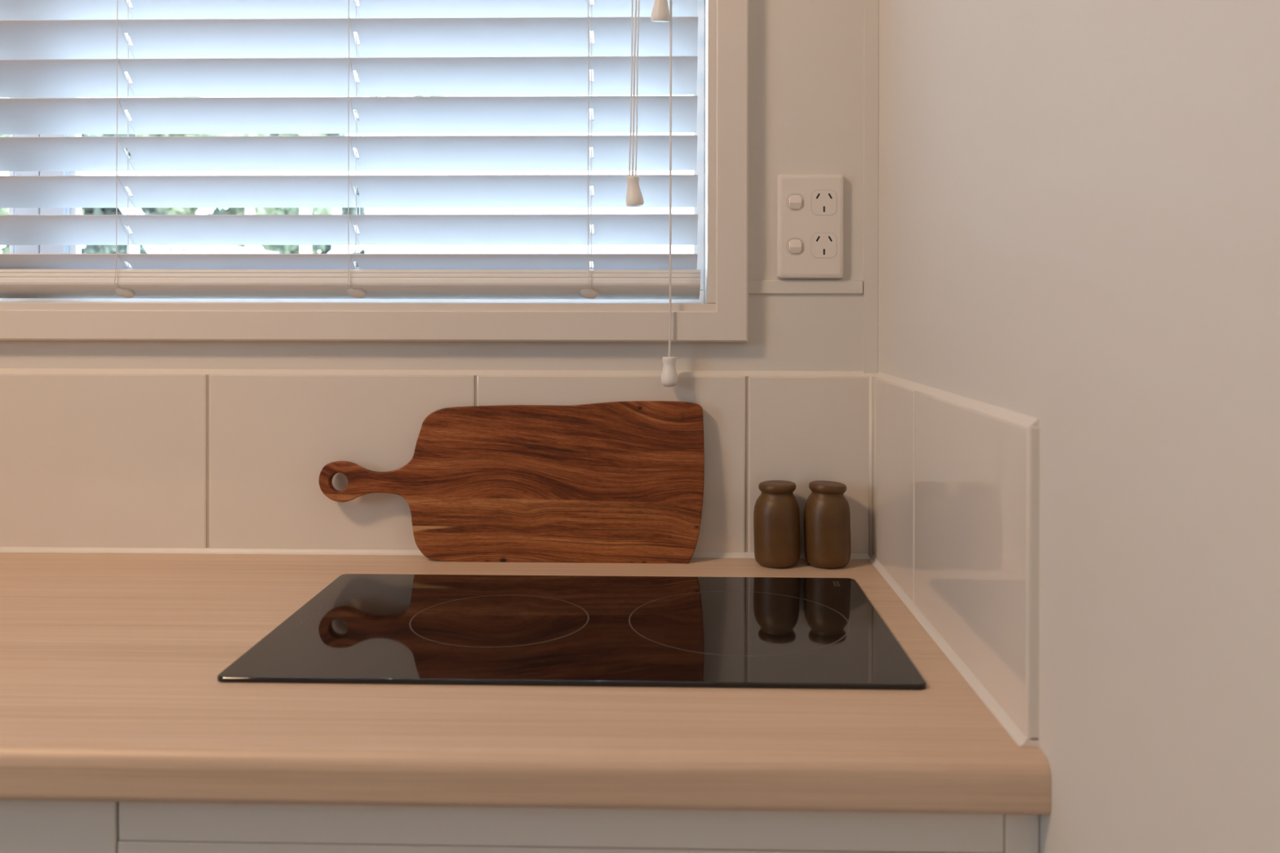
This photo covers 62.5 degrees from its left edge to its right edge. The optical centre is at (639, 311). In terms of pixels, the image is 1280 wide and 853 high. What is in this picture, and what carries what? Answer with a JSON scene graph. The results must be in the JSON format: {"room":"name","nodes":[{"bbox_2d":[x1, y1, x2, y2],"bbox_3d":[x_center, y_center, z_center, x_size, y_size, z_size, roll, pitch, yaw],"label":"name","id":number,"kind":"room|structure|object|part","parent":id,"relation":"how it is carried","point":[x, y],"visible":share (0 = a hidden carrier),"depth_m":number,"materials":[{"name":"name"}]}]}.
{"room":"kitchen","nodes":[
{"label":"kitchen","id":0,"kind":"room"},
{"bbox_2d":[0,0,869,553],"bbox_3d":[-1.157,-0.030,1.263,3.047,2.600,0.127,0,0,1],"label":"wall","id":1,"kind":"structure","parent":0,"point":[87,460],"depth_m":1.18,"materials":[{"name":"paint"}]},
{"bbox_2d":[0,0,748,342],"bbox_3d":[-0.812,-0.451,1.242,1.867,0.966,0.128,0,0,1],"label":"window","id":2,"kind":"structure","parent":1,"relation":"in","point":[720,314],"depth_m":1.17,"materials":[{"name":"white"}]},
{"bbox_2d":[0,0,700,299],"bbox_3d":[-0.811,-0.451,1.220,1.763,0.872,0.055,0,0,1],"label":"blind","id":3,"kind":"object","parent":2,"relation":"attached to","point":[180,50],"visible":1,"depth_m":1.21,"materials":[{"name":"white plastic"}]},
{"bbox_3d":[-0.590,-0.434,1.196,0.005,0.820,0.018,0,0,26],"label":"ladder cord","id":4,"kind":"part","parent":3,"relation":"part of","materials":[{"name":"white fabric"}]},
{"bbox_3d":[-0.590,-0.433,1.215,0.002,0.822,0.001,0,0,1],"label":"lift cord","id":5,"kind":"part","parent":3,"relation":"part of","materials":[{"name":"white fabric"}]},
{"bbox_3d":[-0.812,-0.032,1.222,1.761,0.033,0.050,0,0,1],"label":"rail","id":6,"kind":"part","parent":3,"relation":"part of","materials":[{"name":"white plastic"}]},
{"bbox_3d":[-0.325,-0.433,1.189,0.005,0.820,0.018,0,0,26],"label":"ladder cord","id":7,"kind":"part","parent":3,"relation":"part of","materials":[{"name":"white fabric"}]},
{"bbox_3d":[-0.325,-0.432,1.209,0.002,0.822,0.001,0,0,1],"label":"lift cord","id":8,"kind":"part","parent":3,"relation":"part of","materials":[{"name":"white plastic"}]},
{"bbox_3d":[-0.327,-0.430,1.229,0.002,0.826,0.003,0,0,1],"label":"ladder cord","id":9,"kind":"part","parent":3,"relation":"part of","materials":[{"name":"white fabric"}]},
{"bbox_3d":[-0.053,-0.433,1.181,0.010,0.820,0.017,0,0,1],"label":"ladder cord","id":10,"kind":"part","parent":3,"relation":"part of","materials":[{"name":"white fabric"}]},
{"bbox_3d":[-0.056,-0.430,1.222,0.002,0.826,0.003,0,0,1],"label":"ladder cord","id":11,"kind":"part","parent":3,"relation":"part of","materials":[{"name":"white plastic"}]},
{"bbox_3d":[-0.055,-0.432,1.202,0.002,0.822,0.001,0,0,1],"label":"lift cord","id":12,"kind":"part","parent":3,"relation":"part of","materials":[{"name":"white fabric"}]},
{"bbox_2d":[625,0,644,207],"bbox_3d":[-0.005,-0.479,1.157,0.020,0.728,0.020,0,0,-4],"label":"pull cord","id":13,"kind":"object","parent":3,"relation":"hanging from","point":[634,197],"visible":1,"depth_m":1.16,"materials":[{"name":"white plastic"}]},
{"bbox_3d":[-0.010,-0.494,1.159,0.005,0.698,0.006,0,0,1],"label":"cord","id":14,"kind":"part","parent":13,"relation":"part of","materials":[{"name":"white fabric"}]},
{"bbox_3d":[-0.007,-0.132,1.158,0.020,0.032,0.020,-5,0,1],"label":"knob","id":15,"kind":"part","parent":13,"relation":"part of","materials":[{"name":"white plastic"}]},
{"bbox_3d":[-0.005,-0.494,1.159,0.005,0.698,0.009,0,0,38],"label":"cord","id":16,"kind":"part","parent":13,"relation":"part of","materials":[{"name":"white fabric"}]},
{"bbox_3d":[-0.002,-0.494,1.159,0.004,0.698,0.008,0,0,32],"label":"cord","id":17,"kind":"part","parent":13,"relation":"part of","materials":[{"name":"white fabric"}]},
{"bbox_2d":[650,0,670,22],"bbox_3d":[0.024,-0.579,1.150,0.021,0.528,0.024,0,0,-33],"label":"pull cord","id":18,"kind":"object","parent":3,"relation":"hanging from","point":[660,11],"visible":1,"depth_m":1.14,"materials":[{"name":"white plastic"}]},
{"bbox_2d":[661,0,677,386],"bbox_3d":[0.033,-0.380,1.152,0.018,0.925,0.018,0,0,16],"label":"pull cord","id":19,"kind":"object","parent":3,"relation":"hanging from","point":[668,375],"visible":1,"depth_m":1.15,"materials":[{"name":"white fabric"}]},
{"bbox_3d":[0.032,0.066,1.153,0.018,0.033,0.018,0,0,1],"label":"knob","id":20,"kind":"part","parent":19,"relation":"part of","materials":[{"name":"white plastic"}]},
{"bbox_3d":[0.034,-0.395,1.154,0.004,0.895,0.007,0,0,1],"label":"cord","id":21,"kind":"part","parent":19,"relation":"part of","materials":[{"name":"white fabric"}]},
{"bbox_3d":[-0.813,-0.004,1.246,1.804,0.013,0.122,0,0,1],"label":"sill","id":22,"kind":"part","parent":2,"relation":"part of","materials":[{"name":"white paint"}]},
{"bbox_3d":[-0.814,0.015,1.189,1.867,0.034,0.019,0,0,1],"label":"casing","id":23,"kind":"part","parent":2,"relation":"part of","materials":[{"name":"white paint"}]},
{"bbox_3d":[0.102,-0.449,1.164,0.035,0.966,0.019,0,0,1],"label":"casing","id":24,"kind":"part","parent":2,"relation":"part of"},
{"bbox_2d":[0,546,870,559],"bbox_3d":[-1.163,0.267,1.202,2.840,0.005,0.012,0,0,1],"label":"trim","id":25,"kind":"structure","parent":1,"relation":"attached to","point":[2,549],"depth_m":1.18,"materials":[{"name":"white plastic"}]},
{"bbox_2d":[0,368,877,377],"bbox_3d":[-1.159,0.068,1.204,2.847,0.008,0.006,0,0,1],"label":"trim","id":26,"kind":"structure","parent":1,"relation":"attached to","point":[2,371],"depth_m":1.18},
{"bbox_2d":[748,280,862,293],"bbox_3d":[0.183,-0.027,1.171,0.128,0.015,0.004,0,0,1],"label":"trim","id":27,"kind":"structure","parent":1,"relation":"attached to","point":[755,286],"depth_m":1.17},
{"bbox_2d":[776,173,844,278],"bbox_3d":[0.188,-0.094,1.165,0.073,0.115,0.013,0,0,1],"label":"power outlet","id":28,"kind":"object","parent":1,"relation":"attached to","point":[810,206],"visible":1,"depth_m":1.16,"materials":[{"name":"beige plastic"}]},
{"bbox_2d":[788,239,802,253],"bbox_3d":[0.171,-0.071,1.161,0.015,0.017,0.003,0,0,1],"label":"rocker switch","id":29,"kind":"object","parent":28,"relation":"attached to","point":[795,246],"depth_m":1.16,"materials":[{"name":"beige plastic"}]},
{"bbox_2d":[788,194,802,209],"bbox_3d":[0.171,-0.120,1.161,0.015,0.017,0.003,0,0,1],"label":"rocker switch","id":30,"kind":"object","parent":28,"relation":"attached to","point":[795,201],"depth_m":1.16,"materials":[{"name":"beige plastic"}]},
{"bbox_2d":[811,232,836,257],"bbox_3d":[0.203,-0.073,1.162,0.028,0.028,0.001,0,0,1],"label":"socket","id":31,"kind":"object","parent":28,"relation":"attached to","point":[824,245],"depth_m":1.16,"materials":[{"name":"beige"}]},
{"bbox_2d":[811,190,836,215],"bbox_3d":[0.203,-0.120,1.162,0.028,0.028,0.001,0,0,1],"label":"socket","id":32,"kind":"object","parent":28,"relation":"attached to","point":[824,202],"depth_m":1.16,"materials":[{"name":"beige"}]},
{"bbox_2d":[862,0,879,373],"bbox_3d":[0.257,-0.579,1.169,0.016,1.297,0.003,0,0,1],"label":"trim","id":33,"kind":"structure","parent":1,"relation":"attached to","point":[871,7],"depth_m":1.17,"materials":[{"name":"white paint"}]},
{"bbox_2d":[872,0,1279,852],"bbox_3d":[0.270,-0.024,-0.384,0.107,2.600,3.107,0,0,1],"label":"wall","id":34,"kind":"structure","parent":0,"point":[1079,200],"depth_m":0.57,"materials":[{"name":"paint"}]},
{"bbox_2d":[868,376,873,556],"bbox_3d":[0.255,0.171,1.162,0.005,0.198,0.005,0,0,24],"label":"trim","id":35,"kind":"structure","parent":34,"relation":"attached to","point":[871,378],"depth_m":1.16,"materials":[{"name":"white plastic"}]},
{"bbox_2d":[868,554,1038,746],"bbox_3d":[0.251,0.271,0.913,0.012,0.005,0.501,0,0,1],"label":"trim","id":36,"kind":"structure","parent":34,"relation":"attached to","point":[996,709],"depth_m":0.80,"materials":[{"name":"white plastic"}]},
{"bbox_2d":[873,371,1039,427],"bbox_3d":[0.254,0.071,0.913,0.006,0.008,0.500,0,0,1],"label":"trim","id":37,"kind":"structure","parent":34,"relation":"attached to","point":[1023,420],"depth_m":0.81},
{"bbox_3d":[-1.200,1.223,-0.294,2.847,0.100,3.007,0,0,1],"label":"floor","id":38,"kind":"structure","parent":0,"visible":0},
{"bbox_2d":[0,800,119,852],"bbox_3d":[-0.629,0.739,0.934,0.600,0.866,0.502,0,0,1],"label":"base cabinet","id":39,"kind":"object","parent":38,"relation":"on","point":[25,826],"visible":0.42,"depth_m":0.68,"materials":[{"name":"grey wood"}]},
{"bbox_2d":[118,802,1039,852],"bbox_3d":[-0.037,0.740,0.918,0.584,0.866,0.502,0,0,1],"label":"base cabinet","id":40,"kind":"object","parent":38,"relation":"on","point":[144,827],"depth_m":0.67,"materials":[{"name":"grey wood"}]},
{"bbox_3d":[-0.053,0.694,0.676,0.562,0.709,0.018,0,0,1],"label":"drawer","id":41,"kind":"part","parent":40,"relation":"part of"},
{"bbox_3d":[0.239,0.681,0.669,0.022,0.746,0.018,0,0,1],"label":"filler panel","id":42,"kind":"part","parent":40,"relation":"part of","materials":[{"name":"white laminate"}]},
{"bbox_3d":[-1.758,0.737,0.963,1.660,0.866,0.502,0,0,1],"label":"base cabinet","id":43,"kind":"object","parent":38,"relation":"on","visible":0},
{"bbox_2d":[0,552,1050,815],"bbox_3d":[-1.166,0.288,0.942,2.846,0.034,0.530,0,0,1],"label":"countertop","id":44,"kind":"structure","parent":43,"relation":"on","point":[111,664],"depth_m":0.70,"materials":[{"name":"brown wood"}]},
{"bbox_2d":[318,400,704,564],"bbox_3d":[-0.141,0.188,1.157,0.423,0.179,0.029,0,0,1],"label":"cutting board","id":45,"kind":"object","parent":44,"relation":"on","point":[613,482],"visible":1,"depth_m":1.15,"materials":[{"name":"brown wood"}]},
{"bbox_2d":[217,573,926,689],"bbox_3d":[-0.048,0.271,0.919,0.521,0.004,0.303,0,0,1],"label":"cooktop","id":46,"kind":"object","parent":44,"relation":"in","point":[373,628],"visible":1,"depth_m":0.87,"materials":[{"name":"black glass"}]},
{"bbox_2d":[753,480,799,568],"bbox_3d":[0.147,0.228,1.135,0.050,0.088,0.050,0,0,1],"label":"shaker","id":47,"kind":"object","parent":44,"relation":"on","point":[776,517],"visible":1,"depth_m":1.12,"materials":[{"name":"brown ceramic"}]},
{"bbox_2d":[804,480,850,568],"bbox_3d":[0.201,0.228,1.134,0.050,0.089,0.050,0,0,-7],"label":"shaker","id":48,"kind":"object","parent":44,"relation":"on","point":[827,519],"visible":1,"depth_m":1.11,"materials":[{"name":"brown ceramic"}]},
{"label":"outside","id":49,"kind":"structure","parent":0,"visible":0},
{"bbox_3d":[0.595,1.513,31.321,60.000,0.200,59.693,0,0,1],"label":"ground","id":50,"kind":"structure","parent":49,"visible":0},
{"bbox_2d":[0,134,83,253],"bbox_3d":[-8.555,-0.673,13.337,2.602,4.222,2.535,0,0,1],"label":"tree","id":51,"kind":"object","parent":50,"relation":"on","point":[5,250],"visible":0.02,"depth_m":13.27,"materials":[{"name":"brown plant"}]},
{"bbox_2d":[81,112,197,263],"bbox_3d":[-8.556,-0.917,16.886,3.232,4.693,2.566,0,0,1],"label":"tree","id":52,"kind":"object","parent":50,"relation":"on","point":[87,249],"visible":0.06,"depth_m":16.39,"materials":[{"name":"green plant"}]},
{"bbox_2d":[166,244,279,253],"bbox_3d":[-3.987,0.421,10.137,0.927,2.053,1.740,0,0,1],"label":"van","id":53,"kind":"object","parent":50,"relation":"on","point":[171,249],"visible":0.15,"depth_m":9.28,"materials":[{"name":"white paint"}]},
{"bbox_2d":[134,96,332,253],"bbox_3d":[-5.221,-0.676,13.363,2.382,4.239,2.571,0,0,1],"label":"tree","id":54,"kind":"object","parent":50,"relation":"on","point":[171,211],"visible":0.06,"depth_m":13.01,"materials":[{"name":"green plant"}]},
{"bbox_2d":[267,133,365,266],"bbox_3d":[-4.864,-0.896,16.876,2.470,4.666,2.551,0,0,1],"label":"tree","id":55,"kind":"object","parent":50,"relation":"on","point":[352,211],"visible":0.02,"depth_m":16.20,"materials":[{"name":"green plant"}]},
{"bbox_2d":[0,169,693,266],"bbox_3d":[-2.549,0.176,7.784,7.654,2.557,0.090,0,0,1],"label":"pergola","id":56,"kind":"object","parent":50,"relation":"on","point":[151,249],"visible":0.02,"depth_m":7.74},
{"bbox_3d":[-3.753,0.230,7.815,0.041,2.445,0.080,0,0,1],"label":"post","id":57,"kind":"part","parent":56,"relation":"part of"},
{"bbox_3d":[-2.883,0.231,7.792,0.032,2.445,0.080,0,0,1],"label":"post","id":58,"kind":"part","parent":56,"relation":"part of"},
{"bbox_3d":[-2.468,0.232,7.782,0.056,2.445,0.080,0,0,1],"label":"post","id":59,"kind":"part","parent":56,"relation":"part of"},
{"bbox_3d":[-2.238,0.233,7.776,0.040,2.445,0.080,0,0,1],"label":"post","id":60,"kind":"part","parent":56,"relation":"part of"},
{"bbox_3d":[-0.739,0.235,7.737,0.032,2.445,0.080,0,0,1],"label":"post","id":61,"kind":"part","parent":56,"relation":"part of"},
{"bbox_3d":[0.075,0.237,7.716,0.032,2.445,0.080,0,0,1],"label":"post","id":62,"kind":"part","parent":56,"relation":"part of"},
{"bbox_2d":[346,73,471,136],"bbox_3d":[-4.602,-1.677,21.315,3.338,6.207,2.713,0,0,1],"label":"tree","id":63,"kind":"object","parent":50,"relation":"on","point":[357,118],"visible":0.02,"depth_m":20.71,"materials":[{"name":"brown plant"}]},
{"bbox_2d":[349,108,693,266],"bbox_3d":[-0.173,-0.468,12.202,5.479,3.836,4.750,0,0,1],"label":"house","id":64,"kind":"structure","parent":50,"relation":"on","point":[370,249],"depth_m":10.21,"materials":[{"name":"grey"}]}
]}

